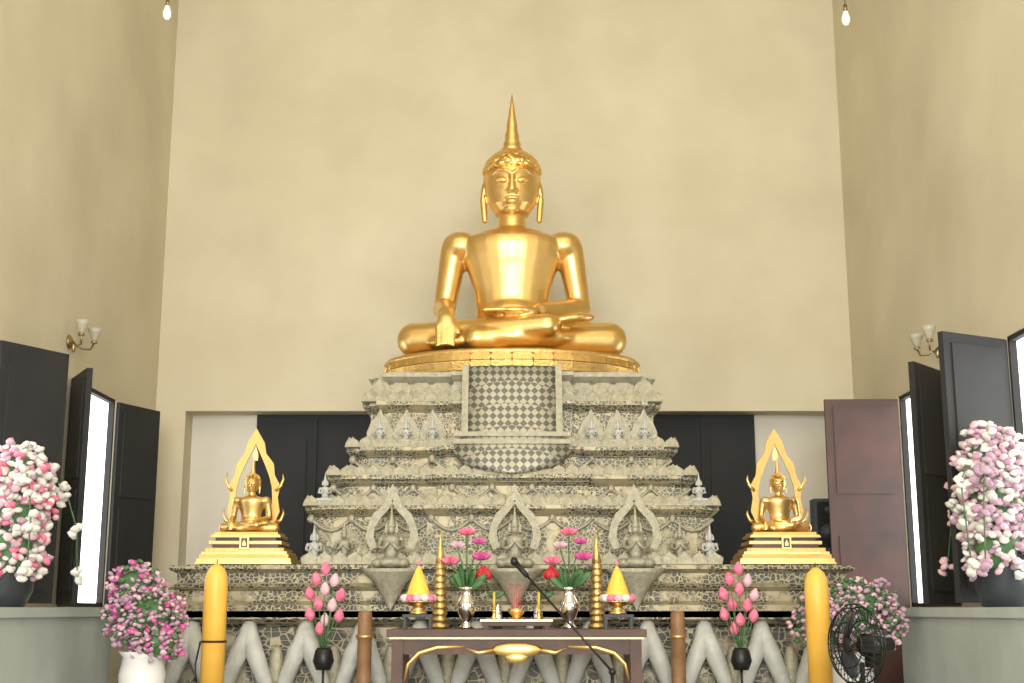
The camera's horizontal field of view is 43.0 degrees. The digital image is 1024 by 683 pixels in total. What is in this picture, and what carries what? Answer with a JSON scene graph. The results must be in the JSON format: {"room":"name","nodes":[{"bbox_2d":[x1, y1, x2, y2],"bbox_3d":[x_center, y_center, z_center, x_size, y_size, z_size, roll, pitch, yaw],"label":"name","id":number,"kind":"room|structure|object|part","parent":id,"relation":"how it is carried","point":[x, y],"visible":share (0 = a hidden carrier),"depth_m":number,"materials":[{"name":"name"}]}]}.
{"room":"buddhist temple hall","nodes":[
{"label":"buddhist temple hall","id":0,"kind":"room"},
{"bbox_2d":[0,0,178,682],"bbox_3d":[-3.920,-2.839,3.550,0.700,9.000,20.000,0,-12,0],"label":"wall","id":1,"kind":"structure","parent":0,"point":[87,86],"depth_m":10.96,"materials":[{"name":"beige paint"}]},
{"bbox_2d":[0,340,68,602],"bbox_3d":[-3.436,0.749,8.278,0.437,1.830,2.229,0,-12,0],"label":"window","id":2,"kind":"structure","parent":1,"relation":"in","point":[33,380],"depth_m":9.19,"materials":[{"name":"brown wood"}]},
{"bbox_2d":[66,319,101,352],"bbox_3d":[-3.462,-0.022,10.472,0.210,0.230,0.440,0,-12,0],"label":"wall sconce","id":3,"kind":"object","parent":1,"relation":"attached to","point":[82,324],"visible":1,"depth_m":10.44,"materials":[{"name":"white glass"}]},
{"bbox_2d":[56,368,159,606],"bbox_3d":[-3.449,1.309,10.979,0.412,1.830,2.278,0,-12,0],"label":"window","id":4,"kind":"structure","parent":1,"relation":"in","point":[88,461],"depth_m":11.46,"materials":[{"name":"brown wood"}]},
{"bbox_3d":[-3.410,1.132,10.125,0.069,1.790,0.590,7,-13,-29],"label":"shutter panel","id":5,"kind":"part","parent":4,"relation":"part of","materials":[{"name":"brown wood"}]},
{"bbox_3d":[-3.605,1.305,10.963,0.050,1.830,1.200,0,-12,0],"label":"frame","id":6,"kind":"part","parent":4,"relation":"part of","materials":[{"name":"brown wood"}]},
{"bbox_3d":[-3.645,1.305,10.963,0.020,1.826,1.196,0,-12,0],"label":"daylight pane","id":7,"kind":"part","parent":4,"relation":"part of","materials":[{"name":"white glass"}]},
{"bbox_3d":[-3.447,1.482,11.819,0.069,1.790,0.590,-5,-13,22],"label":"shutter panel","id":8,"kind":"part","parent":4,"relation":"part of","materials":[{"name":"brown wood"}]},
{"bbox_2d":[151,0,853,599],"bbox_3d":[-0.070,-0.740,13.684,8.400,9.000,0.700,0,-12,0],"label":"wall","id":9,"kind":"structure","parent":0,"point":[325,155],"depth_m":13.49,"materials":[{"name":"beige paint"}]},
{"bbox_2d":[255,415,370,564],"bbox_3d":[-2.000,2.197,12.978,1.200,2.960,0.090,0,-12,0],"label":"door","id":10,"kind":"structure","parent":9,"relation":"in","point":[302,448],"depth_m":13.16,"materials":[{"name":"brown wood"}]},
{"bbox_2d":[653,415,755,564],"bbox_3d":[1.935,2.197,12.978,1.070,2.960,0.090,0,-12,0],"label":"door","id":11,"kind":"structure","parent":9,"relation":"in","point":[721,448],"depth_m":13.15,"materials":[{"name":"brown wood"}]},
{"bbox_2d":[832,0,1023,607],"bbox_3d":[3.780,-2.839,3.550,0.700,9.000,20.000,0,-12,0],"label":"wall","id":12,"kind":"structure","parent":0,"point":[930,93],"depth_m":10.73,"materials":[{"name":"beige paint"}]},
{"bbox_2d":[823,361,961,682],"bbox_3d":[3.146,1.644,10.428,0.737,2.710,1.859,0,-12,0],"label":"window","id":13,"kind":"structure","parent":12,"relation":"in","point":[867,522],"depth_m":11.28,"materials":[{"name":"brown wood"}]},
{"bbox_3d":[3.098,1.833,11.294,0.640,2.690,0.069,0,-12,2],"label":"shutter panel","id":14,"kind":"part","parent":13,"relation":"part of","materials":[{"name":"red wood"}]},
{"bbox_3d":[3.505,1.259,10.738,0.020,1.826,1.296,0,-12,0],"label":"daylight pane","id":15,"kind":"part","parent":13,"relation":"part of","materials":[{"name":"white glass"}]},
{"bbox_3d":[3.465,1.259,10.738,0.050,1.830,1.300,0,-12,0],"label":"frame","id":16,"kind":"part","parent":13,"relation":"part of","materials":[{"name":"brown wood"}]},
{"bbox_3d":[3.212,1.077,9.861,0.069,1.790,0.640,-10,-15,39],"label":"shutter panel","id":17,"kind":"part","parent":13,"relation":"part of","materials":[{"name":"brown wood"}]},
{"bbox_2d":[909,325,938,358],"bbox_3d":[3.322,0.026,10.360,0.210,0.230,0.440,0,-12,0],"label":"wall sconce","id":18,"kind":"object","parent":12,"relation":"attached to","point":[928,330],"visible":0.83,"depth_m":10.33,"materials":[{"name":"white glass"}]},
{"bbox_2d":[937,328,1023,602],"bbox_3d":[3.192,0.693,8.008,0.646,1.830,1.754,0,-12,0],"label":"window","id":19,"kind":"structure","parent":12,"relation":"in","point":[975,378],"depth_m":8.77,"materials":[{"name":"brown wood"}]},
{"bbox_3d":[3.465,0.742,8.241,0.050,1.830,1.240,0,-12,0],"label":"frame","id":20,"kind":"part","parent":19,"relation":"part of","materials":[{"name":"brown wood"}]},
{"bbox_3d":[3.505,0.742,8.241,0.020,1.826,1.236,0,-12,0],"label":"daylight pane","id":21,"kind":"part","parent":19,"relation":"part of","materials":[{"name":"white glass"}]},
{"bbox_3d":[-0.070,-7.273,4.825,8.400,0.200,20.700,0,-12,0],"label":"ceiling","id":22,"kind":"structure","parent":0,"visible":0},
{"bbox_2d":[163,0,170,19],"bbox_3d":[-3.300,-4.284,12.672,0.080,2.469,0.080,0,-12,0],"label":"hanging light","id":23,"kind":"object","parent":22,"relation":"hanging from","point":[166,12],"visible":1,"depth_m":12.42,"materials":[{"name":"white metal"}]},
{"bbox_2d":[842,0,849,25],"bbox_3d":[3.160,-4.252,12.553,0.080,2.579,0.080,0,-12,0],"label":"hanging light","id":24,"kind":"object","parent":22,"relation":"hanging from","point":[845,17],"visible":1,"depth_m":12.29,"materials":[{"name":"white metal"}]},
{"bbox_3d":[-0.070,1.736,2.959,8.400,0.200,20.700,0,-12,0],"label":"floor","id":25,"kind":"structure","parent":0,"visible":0},
{"bbox_2d":[0,607,111,682],"bbox_3d":[-3.239,0.757,1.237,0.650,1.020,16.930,0,-12,0],"label":"stone ledge","id":26,"kind":"object","parent":25,"relation":"on","point":[38,644],"visible":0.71,"depth_m":8.33,"materials":[{"name":"grey stone"}]},
{"bbox_2d":[0,438,83,606],"bbox_3d":[-3.235,1.147,8.326,0.662,1.086,1.230,0,-12,0],"label":"orchid arrangement","id":27,"kind":"object","parent":26,"relation":"on","point":[27,481],"visible":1,"depth_m":8.25,"materials":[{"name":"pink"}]},
{"bbox_2d":[100,559,190,682],"bbox_3d":[-2.401,2.091,8.451,0.578,1.332,0.477,0,-12,0],"label":"flower vase","id":28,"kind":"object","parent":25,"relation":"on","point":[146,617],"visible":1,"depth_m":8.39,"materials":[{"name":"white ceramic"}]},
{"bbox_2d":[194,559,227,682],"bbox_3d":[-1.980,2.118,8.599,0.260,1.340,0.260,0,-12,0],"label":"candle","id":29,"kind":"object","parent":25,"relation":"on","point":[213,641],"visible":1,"depth_m":8.59,"materials":[{"name":"yellow wax"}]},
{"bbox_2d":[305,561,345,682],"bbox_3d":[-1.299,2.186,8.924,0.295,1.342,0.257,0,-12,0],"label":"flower arrangement","id":30,"kind":"object","parent":25,"relation":"on","point":[323,659],"visible":1,"depth_m":8.99,"materials":[{"name":"pink plant"}]},
{"bbox_2d":[355,611,373,682],"bbox_3d":[-1.030,2.380,9.025,0.180,1.000,0.176,0,-12,0],"label":"wooden post","id":31,"kind":"object","parent":25,"relation":"on","point":[364,637],"visible":1,"depth_m":9.04,"materials":[{"name":"brown wood"}]},
{"bbox_2d":[129,365,874,682],"bbox_3d":[-0.050,1.820,11.010,5.446,2.900,3.340,0,-12,0],"label":"pedestal","id":32,"kind":"object","parent":25,"relation":"on","point":[515,455],"visible":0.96,"depth_m":9.73,"materials":[{"name":"grey stone"}]},
{"bbox_2d":[194,429,300,564],"bbox_3d":[-1.970,1.164,9.848,0.708,1.042,0.469,0,-12,0],"label":"statue","id":33,"kind":"object","parent":32,"relation":"on","point":[253,540],"visible":1,"depth_m":9.71,"materials":[{"name":"gold metal"}]},
{"bbox_2d":[384,96,639,372],"bbox_3d":[0.000,-0.947,11.634,2.240,2.755,1.484,-1,-12,3],"label":"statue","id":34,"kind":"object","parent":32,"relation":"on","point":[511,267],"visible":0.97,"depth_m":11.31,"materials":[{"name":"gold metal"}]},
{"bbox_2d":[729,429,835,564],"bbox_3d":[2.020,1.164,9.848,0.708,1.042,0.469,0,-12,0],"label":"statue","id":35,"kind":"object","parent":32,"relation":"on","point":[782,540],"visible":1,"depth_m":9.71,"materials":[{"name":"gold metal"}]},
{"bbox_2d":[386,628,646,682],"bbox_3d":[0.030,2.373,8.699,1.700,0.880,0.620,0,-12,0],"label":"altar table","id":36,"kind":"object","parent":25,"relation":"on","point":[516,645],"visible":1,"depth_m":8.49,"materials":[{"name":"brown wood"}]},
{"bbox_2d":[400,561,436,628],"bbox_3d":[-0.630,1.704,8.756,0.251,0.450,0.251,0,-12,0],"label":"cone","id":37,"kind":"object","parent":36,"relation":"on","point":[418,595],"visible":1,"depth_m":8.69,"materials":[{"name":"yellow"}]},
{"bbox_2d":[432,532,448,627],"bbox_3d":[-0.500,1.656,9.052,0.130,0.665,0.130,0,-12,0],"label":"ornament","id":38,"kind":"object","parent":36,"relation":"on","point":[439,606],"visible":0.9,"depth_m":9.00,"materials":[{"name":"gold metal"}]},
{"bbox_2d":[441,527,490,628],"bbox_3d":[-0.315,1.611,8.876,0.341,0.680,0.187,-3,-12,13],"label":"flower vase","id":39,"kind":"object","parent":36,"relation":"on","point":[465,582],"visible":1,"depth_m":8.85,"materials":[{"name":"silver metal"}]},
{"bbox_2d":[475,565,503,627],"bbox_3d":[-0.159,1.764,8.999,0.214,0.430,0.135,0,-12,0],"label":"vase","id":40,"kind":"object","parent":36,"relation":"on","point":[483,569],"visible":0.73,"depth_m":8.99,"materials":[{"name":"silver metal"}]},
{"bbox_2d":[480,583,552,628],"bbox_3d":[0.030,1.777,8.741,0.480,0.300,0.240,0,-12,0],"label":"tray","id":41,"kind":"object","parent":36,"relation":"on","point":[516,613],"visible":1,"depth_m":8.62,"materials":[{"name":"brown wood"}]},
{"bbox_2d":[533,565,559,627],"bbox_3d":[0.242,1.764,8.999,0.203,0.430,0.135,0,-12,0],"label":"vase","id":42,"kind":"object","parent":36,"relation":"on","point":[551,571],"visible":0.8,"depth_m":8.99,"materials":[{"name":"silver metal"}]},
{"bbox_2d":[543,527,592,628],"bbox_3d":[0.389,1.611,8.873,0.315,0.680,0.246,-8,-14,35],"label":"flower vase","id":43,"kind":"object","parent":36,"relation":"on","point":[569,604],"visible":0.99,"depth_m":8.84,"materials":[{"name":"silver metal"}]},
{"bbox_2d":[588,533,604,627],"bbox_3d":[0.590,1.656,9.052,0.130,0.665,0.130,0,-12,0],"label":"ornament","id":44,"kind":"object","parent":36,"relation":"on","point":[596,619],"visible":0.94,"depth_m":9.00,"materials":[{"name":"gold metal"}]},
{"bbox_2d":[599,561,635,628],"bbox_3d":[0.710,1.704,8.756,0.251,0.450,0.251,0,-12,0],"label":"cone","id":45,"kind":"object","parent":36,"relation":"on","point":[617,595],"visible":1,"depth_m":8.70,"materials":[{"name":"yellow"}]},
{"bbox_2d":[510,557,615,682],"bbox_3d":[0.371,2.032,8.205,0.874,1.347,0.275,-8,-14,33],"label":"microphone stand","id":46,"kind":"object","parent":25,"relation":"on","point":[514,561],"visible":1,"depth_m":8.29,"materials":[{"name":"black metal"}]},
{"bbox_2d":[668,611,686,682],"bbox_3d":[1.160,2.380,9.025,0.180,1.000,0.176,0,-12,0],"label":"wooden post","id":47,"kind":"object","parent":25,"relation":"on","point":[677,636],"visible":1,"depth_m":9.04,"materials":[{"name":"brown wood"}]},
{"bbox_2d":[718,561,758,682],"bbox_3d":[1.581,2.186,8.924,0.295,1.342,0.257,0,-12,0],"label":"flower vase","id":48,"kind":"object","parent":25,"relation":"on","point":[741,659],"visible":1,"depth_m":9.02,"materials":[{"name":"black metal"}]},
{"bbox_2d":[804,562,832,682],"bbox_3d":[1.990,2.092,8.400,0.260,1.310,0.260,0,-12,0],"label":"candle","id":49,"kind":"object","parent":25,"relation":"on","point":[816,590],"visible":0.98,"depth_m":8.39,"materials":[{"name":"yellow wax"}]},
{"bbox_2d":[809,499,830,553],"bbox_3d":[3.004,2.501,12.163,0.390,2.044,0.381,0,-12,0],"label":"loudspeaker","id":50,"kind":"object","parent":25,"relation":"on","point":[819,508],"visible":0.44,"depth_m":12.26,"materials":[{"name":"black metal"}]},
{"bbox_2d":[786,576,909,682],"bbox_3d":[2.312,2.232,8.890,0.847,1.234,0.423,0,-12,0],"label":"flower arrangement","id":51,"kind":"object","parent":25,"relation":"on","point":[857,591],"visible":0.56,"depth_m":8.88,"materials":[{"name":"pink plant"}]},
{"bbox_2d":[827,603,895,682],"bbox_3d":[2.082,2.077,7.676,0.444,1.045,0.457,0,-12,0],"label":"pedestal fan","id":52,"kind":"object","parent":25,"relation":"on","point":[871,646],"visible":1,"depth_m":7.71,"materials":[{"name":"black metal"}]},
{"bbox_2d":[895,607,1023,682],"bbox_3d":[3.099,0.736,1.139,0.650,1.020,16.730,0,-12,0],"label":"stone ledge","id":53,"kind":"object","parent":25,"relation":"on","point":[951,644],"visible":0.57,"depth_m":8.04,"materials":[{"name":"grey stone"}]},
{"bbox_2d":[938,420,1023,606],"bbox_3d":[3.095,1.113,8.438,0.661,1.198,1.194,0,-12,0],"label":"orchid arrangement","id":54,"kind":"object","parent":53,"relation":"on","point":[990,521],"visible":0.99,"depth_m":8.16,"materials":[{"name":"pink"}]}
]}

